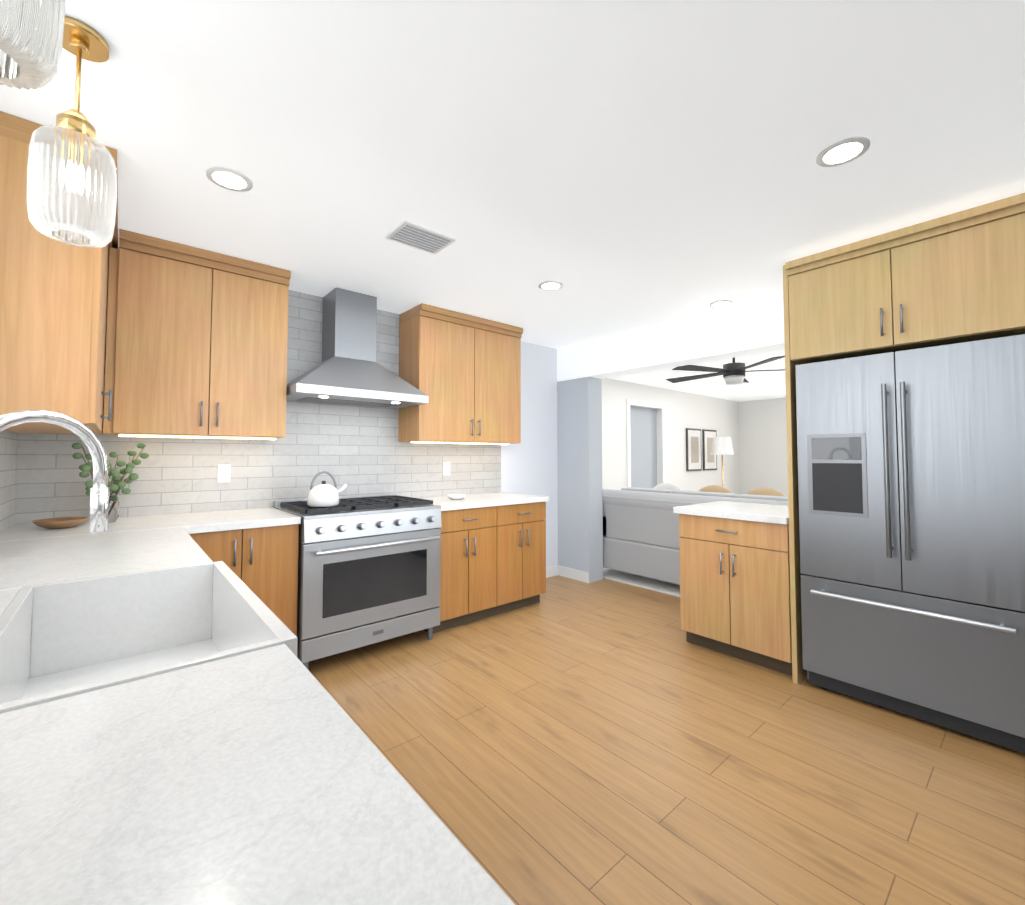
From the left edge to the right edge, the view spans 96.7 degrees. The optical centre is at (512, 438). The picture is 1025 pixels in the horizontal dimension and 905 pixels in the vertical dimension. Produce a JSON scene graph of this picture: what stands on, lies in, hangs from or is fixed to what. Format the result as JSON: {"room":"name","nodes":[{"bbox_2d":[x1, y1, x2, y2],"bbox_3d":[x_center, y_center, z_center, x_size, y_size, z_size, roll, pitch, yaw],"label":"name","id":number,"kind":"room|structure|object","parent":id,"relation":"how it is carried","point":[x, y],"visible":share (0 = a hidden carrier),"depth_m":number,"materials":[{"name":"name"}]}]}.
{"room":"kitchen","nodes":[
{"label":"kitchen","id":0,"kind":"room"},
{"bbox_2d":[14,290,500,523],"bbox_3d":[-1.434,0.180,3.384,3.360,2.440,0.150,2,-3,-41],"label":"tiled wall","id":1,"kind":"structure","parent":0,"point":[359,450],"depth_m":3.19,"materials":[{"name":"tile"}]},
{"bbox_2d":[103,229,290,438],"bbox_3d":[-1.841,-0.538,2.715,0.856,1.051,0.370,2,-3,-41],"label":"upper cabinet","id":2,"kind":"object","parent":1,"relation":"attached to","point":[196,341],"visible":1,"depth_m":2.56,"materials":[{"name":"brown wood"}]},
{"bbox_2d":[119,435,275,439],"bbox_3d":[-1.830,-0.005,2.708,0.770,0.010,0.030,2,-3,-41],"label":"under-cabinet light","id":3,"kind":"object","parent":2,"relation":"attached to","point":[273,439],"depth_m":2.66,"materials":[{"name":"white plastic"}]},
{"bbox_2d":[217,464,230,482],"bbox_3d":[-1.847,0.224,2.919,0.070,0.115,0.011,2,-3,-41],"label":"electrical outlet plate","id":4,"kind":"object","parent":1,"relation":"attached to","point":[223,472],"depth_m":2.91,"materials":[{"name":"white plastic"}]},
{"bbox_2d":[286,287,428,408],"bbox_3d":[-1.123,-0.649,3.254,0.910,0.785,0.497,2,-3,-41],"label":"range hood","id":5,"kind":"object","parent":1,"relation":"attached to","point":[348,370],"visible":0.92,"depth_m":3.19,"materials":[{"name":"silver metal"}]},
{"bbox_2d":[443,462,449,474],"bbox_3d":[-0.581,0.267,4.007,0.070,0.115,0.011,2,-3,-41],"label":"electrical outlet plate","id":6,"kind":"object","parent":1,"relation":"attached to","point":[446,465],"depth_m":4.00,"materials":[{"name":"white plastic"}]},
{"bbox_2d":[398,303,522,443],"bbox_3d":[-0.415,-0.489,3.940,1.045,1.051,0.370,2,-3,-41],"label":"upper cabinet","id":7,"kind":"object","parent":1,"relation":"attached to","point":[462,371],"visible":0.98,"depth_m":3.73,"materials":[{"name":"brown wood"}]},
{"bbox_2d":[411,442,508,444],"bbox_3d":[-0.419,0.043,3.920,0.990,0.010,0.030,2,-3,-41],"label":"under-cabinet light","id":8,"kind":"object","parent":7,"relation":"attached to","point":[411,442],"depth_m":3.86,"materials":[{"name":"white plastic"}]},
{"bbox_2d":[0,0,1024,401],"bbox_3d":[3.128,-1.075,3.796,10.750,0.100,7.150,2,-3,-41],"label":"ceiling","id":9,"kind":"structure","parent":0,"point":[616,166],"depth_m":1.68,"materials":[{"name":"white paint"}]},
{"bbox_2d":[0,0,64,89],"bbox_3d":[-0.795,-0.859,0.690,0.177,0.574,0.177,2,-3,-41],"label":"pendant light","id":10,"kind":"object","parent":9,"relation":"hanging from","point":[31,38],"visible":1,"depth_m":0.69,"materials":[{"name":"clear glass"}]},
{"bbox_2d":[27,15,116,247],"bbox_3d":[-1.206,-0.836,1.260,0.177,0.574,0.177,2,-3,-41],"label":"pendant light","id":11,"kind":"object","parent":9,"relation":"hanging from","point":[71,186],"visible":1,"depth_m":1.21,"materials":[{"name":"clear glass"}]},
{"bbox_2d":[206,166,252,191],"bbox_3d":[-1.197,-1.094,1.930,0.170,0.007,0.170,2,-3,-41],"label":"recessed light","id":12,"kind":"object","parent":9,"relation":"in","point":[229,179],"visible":1,"depth_m":1.92,"materials":[{"name":"white paint"}]},
{"bbox_2d":[385,220,455,253],"bbox_3d":[-0.491,-1.070,2.443,0.300,0.014,0.220,2,-3,-41],"label":"ceiling vent","id":13,"kind":"object","parent":9,"relation":"in","point":[411,234],"visible":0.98,"depth_m":2.42,"materials":[{"name":"white metal"}]},
{"bbox_2d":[538,281,562,290],"bbox_3d":[0.263,-1.046,3.131,0.170,0.007,0.170,2,-3,-41],"label":"recessed light","id":14,"kind":"object","parent":9,"relation":"in","point":[551,285],"visible":1,"depth_m":3.12,"materials":[{"name":"white paint"}]},
{"bbox_2d":[709,300,732,307],"bbox_3d":[1.603,-1.032,3.505,0.170,0.007,0.170,2,-3,-41],"label":"recessed light","id":15,"kind":"object","parent":9,"relation":"in","point":[720,303],"visible":1,"depth_m":3.49,"materials":[{"name":"white paint"}]},
{"bbox_2d":[666,356,784,384],"bbox_3d":[2.155,-0.765,4.527,1.378,0.459,1.316,2,-3,-41],"label":"ceiling fan","id":16,"kind":"object","parent":9,"relation":"hanging from","point":[733,373],"visible":0.71,"depth_m":4.41,"materials":[{"name":"black metal"}]},
{"bbox_2d":[816,137,869,166],"bbox_3d":[1.272,-1.101,1.758,0.170,0.007,0.170,2,-3,-41],"label":"recessed light","id":17,"kind":"object","parent":9,"relation":"in","point":[843,151],"visible":1,"depth_m":1.75,"materials":[{"name":"white paint"}]},
{"bbox_2d":[501,341,557,567],"bbox_3d":[0.223,0.236,4.807,1.010,2.440,0.150,2,-3,-41],"label":"wall","id":18,"kind":"structure","parent":0,"point":[529,464],"depth_m":4.77,"materials":[{"name":"white paint"}]},
{"bbox_2d":[546,565,557,577],"bbox_3d":[0.201,1.400,4.633,0.770,0.100,0.015,2,-3,-41],"label":"baseboard","id":19,"kind":"structure","parent":18,"relation":"attached to","point":[550,571],"depth_m":4.81,"materials":[{"name":"white paint"}]},
{"bbox_2d":[557,377,602,582],"bbox_3d":[0.711,0.418,4.838,0.220,2.080,0.430,2,-3,-41],"label":"wall","id":20,"kind":"structure","parent":0,"point":[579,449],"depth_m":4.72,"materials":[{"name":"grey paint"}]},
{"bbox_2d":[558,565,588,582],"bbox_3d":[0.635,1.403,4.707,0.015,0.100,0.390,2,-3,-41],"label":"baseboard","id":21,"kind":"structure","parent":20,"relation":"attached to","point":[578,575],"depth_m":4.70,"materials":[{"name":"white paint"}]},
{"bbox_2d":[309,575,1024,904],"bbox_3d":[3.128,1.463,3.695,10.750,0.100,7.150,2,-3,-41],"label":"floor","id":22,"kind":"structure","parent":0,"point":[570,741],"depth_m":1.85,"materials":[{"name":"brown wood"}]},
{"bbox_2d":[189,524,298,636],"bbox_3d":[-1.635,0.931,2.644,0.572,0.880,0.660,2,-3,-41],"label":"base cabinet","id":23,"kind":"object","parent":22,"relation":"on","point":[261,563],"visible":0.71,"depth_m":2.51,"materials":[{"name":"brown wood"}]},
{"bbox_2d":[274,494,441,669],"bbox_3d":[-1.040,0.907,3.096,0.902,0.965,0.750,2,-3,-41],"label":"range","id":24,"kind":"object","parent":22,"relation":"on","point":[368,569],"visible":0.88,"depth_m":2.82,"materials":[{"name":"silver metal"}]},
{"bbox_2d":[307,471,346,506],"bbox_3d":[-1.156,0.312,2.859,0.242,0.217,0.188,2,-3,-41],"label":"kettle","id":25,"kind":"object","parent":24,"relation":"on","point":[323,494],"visible":1,"depth_m":2.78,"materials":[{"name":"metal"}]},
{"bbox_2d":[424,502,545,632],"bbox_3d":[-0.312,0.976,3.780,1.081,0.880,0.660,2,-3,-41],"label":"base cabinet","id":26,"kind":"object","parent":22,"relation":"on","point":[493,560],"visible":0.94,"depth_m":3.52,"materials":[{"name":"brown wood"}]},
{"bbox_2d":[419,492,548,510],"bbox_3d":[-0.311,0.517,3.808,1.097,0.040,0.647,2,-3,-41],"label":"countertop","id":27,"kind":"structure","parent":26,"relation":"on","point":[468,501],"depth_m":3.66,"materials":[{"name":"stone"}]},
{"bbox_2d":[447,494,466,499],"bbox_3d":[-0.450,0.474,3.685,0.164,0.035,0.164,2,-3,-41],"label":"dish","id":28,"kind":"object","parent":27,"relation":"on","point":[456,496],"visible":1,"depth_m":3.64,"materials":[{"name":"white ceramic"}]},
{"bbox_2d":[603,568,679,596],"bbox_3d":[2.734,1.458,5.006,3.040,0.014,3.250,2,-3,-41],"label":"living room rug","id":29,"kind":"object","parent":22,"relation":"on","point":[646,583],"depth_m":4.54,"materials":[{"name":"fabric"}]},
{"bbox_2d":[602,483,787,584],"bbox_3d":[1.949,0.937,4.371,0.985,0.974,2.280,2,-3,-41],"label":"sofa","id":30,"kind":"object","parent":29,"relation":"on","point":[640,531],"visible":0.4,"depth_m":4.38,"materials":[{"name":"grey fabric"}]},
{"bbox_2d":[710,437,733,486],"bbox_3d":[3.836,0.786,8.324,0.400,1.620,0.400,2,-3,-41],"label":"floor lamp","id":31,"kind":"object","parent":22,"relation":"on","point":[721,446],"visible":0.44,"depth_m":8.21,"materials":[{"name":"white fabric"}]},
{"bbox_2d":[679,514,791,675],"bbox_3d":[1.570,0.946,3.021,0.658,0.880,0.670,2,-3,-41],"label":"base cabinet","id":32,"kind":"object","parent":22,"relation":"on","point":[735,599],"visible":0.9,"depth_m":2.80,"materials":[{"name":"brown wood"}]},
{"bbox_2d":[673,501,788,524],"bbox_3d":[1.586,0.488,3.069,0.695,0.040,0.697,2,-3,-41],"label":"countertop","id":33,"kind":"structure","parent":32,"relation":"on","point":[769,513],"depth_m":2.94,"materials":[{"name":"stone"}]},
{"bbox_2d":[783,193,1024,683],"bbox_3d":[2.130,0.176,2.459,0.734,2.375,0.950,2,-3,-41],"label":"upper cabinet","id":34,"kind":"object","parent":22,"relation":"on","point":[956,277],"visible":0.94,"depth_m":2.25,"materials":[{"name":"brown wood"}]},
{"bbox_2d":[795,334,1024,753],"bbox_3d":[2.122,0.462,2.417,0.782,1.760,0.867,2,-3,-41],"label":"fridge","id":35,"kind":"object","parent":22,"relation":"on","point":[911,476],"visible":1,"depth_m":2.15,"materials":[{"name":"silver metal"}]},
{"bbox_3d":[-0.467,0.842,0.394,0.660,0.880,5.597,2,-3,-41],"label":"base cabinet","id":36,"kind":"object","parent":22,"relation":"on","visible":0},
{"bbox_2d":[180,507,300,532],"bbox_3d":[-1.624,0.472,2.676,0.539,0.040,0.650,2,-3,-41],"label":"countertop","id":37,"kind":"structure","parent":36,"relation":"on","point":[212,521],"depth_m":2.54,"materials":[{"name":"stone"}]},
{"bbox_2d":[0,514,514,904],"bbox_3d":[-0.467,0.382,0.412,0.660,0.040,5.597,2,-3,-41],"label":"countertop","id":38,"kind":"structure","parent":36,"relation":"on","point":[269,776],"depth_m":0.47,"materials":[{"name":"stone"}]},
{"bbox_2d":[0,410,109,531],"bbox_3d":[-1.010,0.160,0.956,0.243,0.446,0.229,2,-3,-41],"label":"gooseneck faucet","id":39,"kind":"object","parent":38,"relation":"on","point":[99,502],"visible":1,"depth_m":1.08,"materials":[{"name":"silver metal"}]},
{"bbox_2d":[32,517,88,528],"bbox_3d":[-2.192,0.413,2.215,0.200,0.040,0.200,2,-3,-41],"label":"bowl","id":40,"kind":"object","parent":38,"relation":"on","point":[59,523],"visible":1,"depth_m":2.18,"materials":[{"name":"brown wood"}]},
{"bbox_2d":[72,442,148,522],"bbox_3d":[-2.121,0.230,2.408,0.310,0.422,0.134,2,-3,-41],"label":"plant","id":41,"kind":"object","parent":38,"relation":"on","point":[114,492],"visible":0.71,"depth_m":2.42,"materials":[{"name":"green plant"}]},
{"bbox_2d":[0,561,297,713],"bbox_3d":[-0.849,0.512,1.027,0.450,0.259,0.835,2,-3,-41],"label":"farmhouse sink","id":42,"kind":"object","parent":38,"relation":"in","point":[63,639],"visible":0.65,"depth_m":1.25,"materials":[{"name":"white ceramic"}]},
{"bbox_2d":[557,293,784,381],"bbox_3d":[1.378,-0.832,4.111,0.220,0.360,2.475,2,-3,-41],"label":"header beam","id":43,"kind":"structure","parent":0,"point":[750,328],"depth_m":3.87,"materials":[{"name":"white paint"}]},
{"bbox_2d":[602,378,739,493],"bbox_3d":[2.503,0.356,7.821,6.380,2.440,0.150,2,-3,-41],"label":"wall","id":44,"kind":"structure","parent":0,"point":[685,410],"depth_m":7.82,"materials":[{"name":"white paint"}]},
{"bbox_2d":[626,399,665,487],"bbox_3d":[2.198,0.481,7.441,1.090,2.160,0.020,2,-3,-41],"label":"door frame","id":45,"kind":"structure","parent":44,"relation":"attached to","point":[629,402],"depth_m":7.30,"materials":[{"name":"white paint"}]},
{"bbox_2d":[686,428,701,470],"bbox_3d":[3.360,0.210,8.440,0.520,0.780,0.032,2,-3,-41],"label":"picture frame","id":46,"kind":"object","parent":44,"relation":"attached to","point":[693,452],"visible":1,"depth_m":8.40,"materials":[{"name":"white plastic"}]},
{"bbox_2d":[702,429,716,469],"bbox_3d":[3.830,0.226,8.844,0.520,0.780,0.032,2,-3,-41],"label":"picture frame","id":47,"kind":"object","parent":44,"relation":"attached to","point":[709,462],"visible":0.88,"depth_m":8.78,"materials":[{"name":"white plastic"}]},
{"bbox_2d":[739,398,787,496],"bbox_3d":[7.196,0.329,7.141,0.150,2.440,7.000,2,-3,-41],"label":"wall","id":48,"kind":"structure","parent":0,"point":[763,441],"depth_m":9.39,"materials":[{"name":"white paint"}]},
{"bbox_3d":[-0.630,0.045,-0.010,0.150,2.440,6.350,2,-3,-41],"label":"wall","id":49,"kind":"structure","parent":0,"visible":0},
{"bbox_2d":[0,430,17,532],"bbox_3d":[-0.717,0.111,0.209,0.008,0.484,5.600,2,-3,-41],"label":"backsplash","id":50,"kind":"structure","parent":49,"relation":"attached to","point":[8,452],"depth_m":2.16,"materials":[{"name":"tile"}]},
{"bbox_2d":[0,111,117,434],"bbox_3d":[-2.021,-0.564,2.042,0.361,1.051,1.156,2,-3,-41],"label":"upper cabinet","id":51,"kind":"object","parent":49,"relation":"attached to","point":[53,309],"visible":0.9,"depth_m":1.60,"materials":[{"name":"brown wood"}]}
]}

